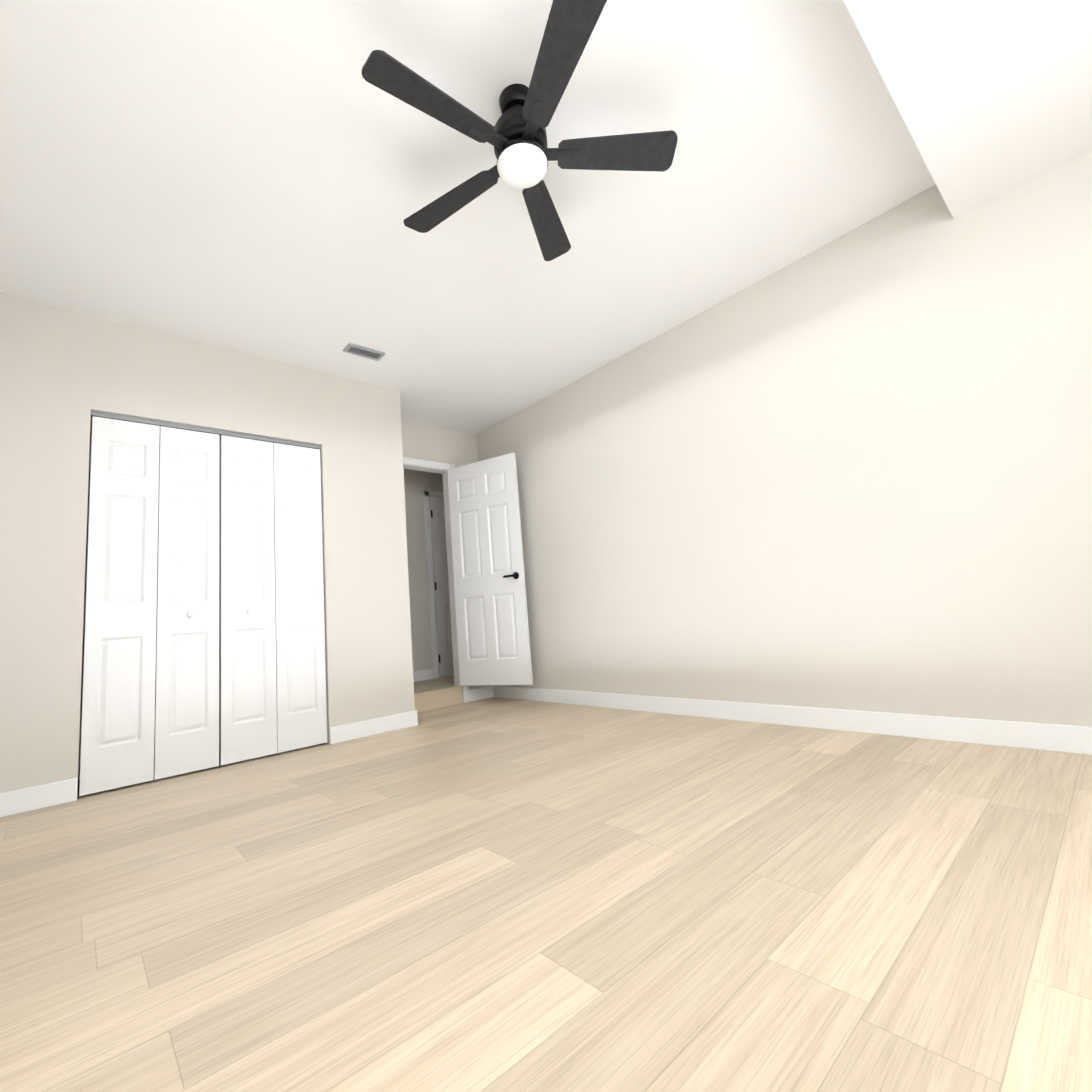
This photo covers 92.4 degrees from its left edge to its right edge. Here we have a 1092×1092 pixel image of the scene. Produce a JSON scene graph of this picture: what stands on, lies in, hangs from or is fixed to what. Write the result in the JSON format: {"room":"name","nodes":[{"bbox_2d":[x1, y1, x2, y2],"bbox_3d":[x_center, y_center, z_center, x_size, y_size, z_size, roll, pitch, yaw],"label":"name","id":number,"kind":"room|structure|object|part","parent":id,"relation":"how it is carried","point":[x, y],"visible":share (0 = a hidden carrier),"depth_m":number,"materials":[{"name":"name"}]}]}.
{"room":"empty bedroom","nodes":[
{"label":"empty bedroom","id":0,"kind":"room"},
{"bbox_2d":[0,293,414,792],"bbox_3d":[-2.028,0.010,3.266,2.473,2.620,0.100,2,-10,-42],"label":"wall","id":1,"kind":"structure","parent":0,"point":[46,357],"depth_m":3.04,"materials":[{"name":"paint"}]},
{"bbox_2d":[0,778,77,816],"bbox_3d":[-2.583,1.215,2.433,0.603,0.108,0.014,2,-10,-42],"label":"baseboard","id":2,"kind":"structure","parent":1,"relation":"attached to","point":[35,798],"depth_m":2.53,"materials":[{"name":"white wood"}]},
{"bbox_2d":[79,416,159,795],"bbox_3d":[-2.347,0.279,2.901,0.304,2.020,0.028,2,-10,-42],"label":"closet door leaf","id":3,"kind":"structure","parent":1,"relation":"in","point":[118,724],"depth_m":2.88,"materials":[{"name":"white wood"}]},
{"bbox_2d":[154,426,218,779],"bbox_3d":[-2.119,0.287,3.106,0.304,2.020,0.028,2,-10,-42],"label":"closet door leaf","id":4,"kind":"structure","parent":1,"relation":"in","point":[187,702],"depth_m":3.09,"materials":[{"name":"white wood"}]},
{"bbox_2d":[187,609,252,617],"bbox_3d":[-1.973,0.408,3.174,0.346,0.032,0.028,2,-10,-42],"label":"door knob","id":5,"kind":"object","parent":4,"relation":"attached to","point":[190,614],"depth_m":3.07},
{"bbox_3d":[-2.090,0.403,3.070,0.032,0.032,0.028,2,-10,-42],"label":"knob","id":6,"kind":"part","parent":5,"relation":"part of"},
{"bbox_3d":[-1.857,0.412,3.279,0.032,0.032,0.028,2,-10,-42],"label":"knob","id":7,"kind":"part","parent":5,"relation":"part of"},
{"bbox_2d":[91,410,320,448],"bbox_3d":[-2.089,-0.724,3.351,1.244,0.028,0.040,2,-10,-42],"label":"trim","id":8,"kind":"structure","parent":1,"relation":"attached to","point":[186,427],"depth_m":3.26,"materials":[{"name":"silver metal"}]},
{"bbox_2d":[220,435,276,764],"bbox_3d":[-1.885,0.296,3.316,0.304,2.020,0.028,2,-10,-42],"label":"closet door leaf","id":9,"kind":"structure","parent":1,"relation":"in","point":[248,713],"depth_m":3.30,"materials":[{"name":"white wood"}]},
{"bbox_2d":[273,443,327,752],"bbox_3d":[-1.657,0.305,3.521,0.304,2.020,0.028,2,-10,-42],"label":"closet door leaf","id":10,"kind":"structure","parent":1,"relation":"in","point":[300,665],"depth_m":3.50,"materials":[{"name":"white wood"}]},
{"bbox_2d":[330,710,417,743],"bbox_3d":[-1.194,1.268,3.680,0.636,0.108,0.014,2,-10,-42],"label":"baseboard","id":11,"kind":"structure","parent":1,"relation":"attached to","point":[355,730],"depth_m":3.66,"materials":[{"name":"white wood"}]},
{"bbox_2d":[78,417,490,779],"bbox_3d":[-1.984,0.112,4.051,3.592,2.620,0.120,2,-10,-42],"label":"wall","id":12,"kind":"structure","parent":0,"point":[424,442],"depth_m":4.94,"materials":[{"name":"paint"}]},
{"bbox_2d":[403,457,468,702],"bbox_3d":[-1.150,0.318,4.753,0.827,2.262,0.137,2,-10,-42],"label":"door frame","id":13,"kind":"structure","parent":12,"relation":"attached to","point":[451,583],"depth_m":4.97,"materials":[{"name":"white wood"}]},
{"bbox_2d":[469,685,493,701],"bbox_3d":[-0.610,1.389,4.937,0.292,0.108,0.014,2,-10,-42],"label":"baseboard","id":14,"kind":"structure","parent":12,"relation":"attached to","point":[480,693],"depth_m":4.93,"materials":[{"name":"white wood"}]},
{"bbox_2d":[447,453,532,685],"bbox_3d":[-0.530,0.219,4.739,0.755,2.030,0.147,-9,-9,28],"label":"entry door","id":15,"kind":"structure","parent":12,"relation":"in","point":[493,638],"depth_m":4.71,"materials":[{"name":"white wood"}]},
{"bbox_3d":[-0.305,0.262,4.557,0.136,0.062,0.056,-9,-9,28],"label":"handle","id":16,"kind":"part","parent":15,"relation":"part of","materials":[{"name":"black metal"}]},
{"bbox_2d":[403,469,452,677],"bbox_3d":[-1.402,0.308,5.868,2.700,2.620,0.120,2,-10,-42],"label":"wall","id":17,"kind":"structure","parent":0,"point":[416,483],"depth_m":5.80,"materials":[{"name":"paint"}]},
{"bbox_2d":[413,669,433,681],"bbox_3d":[-1.751,1.372,5.238,1.400,0.108,0.014,2,-10,-42],"label":"baseboard","id":18,"kind":"structure","parent":17,"relation":"attached to","point":[422,675],"depth_m":5.62,"materials":[{"name":"white wood"}]},
{"bbox_2d":[423,490,443,678],"bbox_3d":[-0.977,0.416,6.138,0.900,2.110,0.016,2,-10,-42],"label":"door frame","id":19,"kind":"structure","parent":17,"relation":"attached to","point":[431,589],"depth_m":5.86,"materials":[{"name":"white wood"}]},
{"bbox_2d":[429,496,453,676],"bbox_3d":[-0.965,0.447,6.124,0.760,2.030,0.035,2,-10,-42],"label":"hall door","id":20,"kind":"structure","parent":17,"relation":"in","point":[442,600],"depth_m":5.91,"materials":[{"name":"white wood"}]},
{"bbox_2d":[413,675,462,697],"bbox_3d":[-1.004,1.510,5.374,3.100,0.250,1.163,2,-10,-42],"label":"floor","id":21,"kind":"structure","parent":0,"point":[433,684],"depth_m":5.14,"materials":[{"name":"brown wood"}]},
{"bbox_2d":[414,686,462,695],"bbox_3d":[-1.063,1.283,4.566,0.760,0.016,0.048,2,-10,-42],"label":"step","id":22,"kind":"structure","parent":21,"relation":"attached to","point":[434,691],"depth_m":4.63,"materials":[{"name":"beige wood"}]},
{"bbox_2d":[414,688,462,711],"bbox_3d":[-1.056,1.354,4.555,0.760,0.148,0.016,2,-10,-42],"label":"step","id":23,"kind":"structure","parent":21,"relation":"attached to","point":[424,702],"depth_m":4.63,"materials":[{"name":"beige wood"}]},
{"bbox_2d":[0,0,935,434],"bbox_3d":[-0.788,-1.544,2.789,3.832,0.120,4.065,2,-10,-42],"label":"ceiling","id":24,"kind":"structure","parent":0,"point":[262,178],"depth_m":2.25,"materials":[{"name":"paint"}]},
{"bbox_2d":[343,342,384,360],"bbox_3d":[-1.247,-1.331,3.594,0.250,0.013,0.115,2,-10,-42],"label":"ceiling vent","id":25,"kind":"object","parent":24,"relation":"in","point":[362,351],"visible":1,"depth_m":3.59,"materials":[{"name":"grey metal"}]},
{"bbox_2d":[361,0,677,260],"bbox_3d":[-0.126,-1.499,1.907,1.077,0.312,1.112,2,-10,-42],"label":"ceiling fan","id":26,"kind":"object","parent":24,"relation":"hanging from","point":[515,136],"visible":1,"depth_m":1.85,"materials":[{"name":"black"}]},
{"bbox_3d":[-0.331,-1.434,1.720,0.522,0.043,0.135,2,-10,-39],"label":"blade","id":27,"kind":"part","parent":26,"relation":"part of","materials":[{"name":"black wood"}]},
{"bbox_3d":[-0.349,-1.384,2.082,0.522,0.043,0.135,-10,-9,32],"label":"blade","id":28,"kind":"part","parent":26,"relation":"part of","materials":[{"name":"black wood"}]},
{"bbox_3d":[-0.009,-1.395,2.214,0.135,0.043,0.522,-7,-8,14],"label":"blade","id":29,"kind":"part","parent":26,"relation":"part of","materials":[{"name":"black wood"}]},
{"bbox_3d":[0.021,-1.476,1.629,0.135,0.043,0.522,-2,-8,-21],"label":"blade","id":30,"kind":"part","parent":26,"relation":"part of","materials":[{"name":"black wood"}]},
{"bbox_3d":[0.220,-1.451,1.935,0.522,0.043,0.135,-4,-8,-3],"label":"blade","id":31,"kind":"part","parent":26,"relation":"part of","materials":[{"name":"black wood"}]},
{"bbox_2d":[0,697,1091,1091],"bbox_3d":[0.554,1.014,2.088,5.398,0.100,5.845,2,-10,-42],"label":"floor","id":32,"kind":"structure","parent":0,"point":[498,895],"depth_m":1.27,"materials":[{"name":"brown wood"}]},
{"bbox_2d":[476,151,1091,726],"bbox_3d":[1.275,-0.271,3.216,0.120,2.620,5.785,2,-10,-42],"label":"wall","id":33,"kind":"structure","parent":0,"point":[850,471],"depth_m":2.76,"materials":[{"name":"paint"}]},
{"bbox_2d":[493,685,1091,754],"bbox_3d":[1.333,0.967,2.999,0.014,0.108,5.531,2,-10,-42],"label":"baseboard","id":34,"kind":"structure","parent":33,"relation":"attached to","point":[1057,738],"depth_m":2.71,"materials":[{"name":"white wood"}]},
{"bbox_2d":[844,0,1091,218],"bbox_3d":[1.139,-1.885,0.656,3.832,0.330,1.720,2,-10,-42],"label":"ceiling","id":35,"kind":"structure","parent":0,"point":[992,99],"depth_m":1.80,"materials":[{"name":"paint"}]}
]}

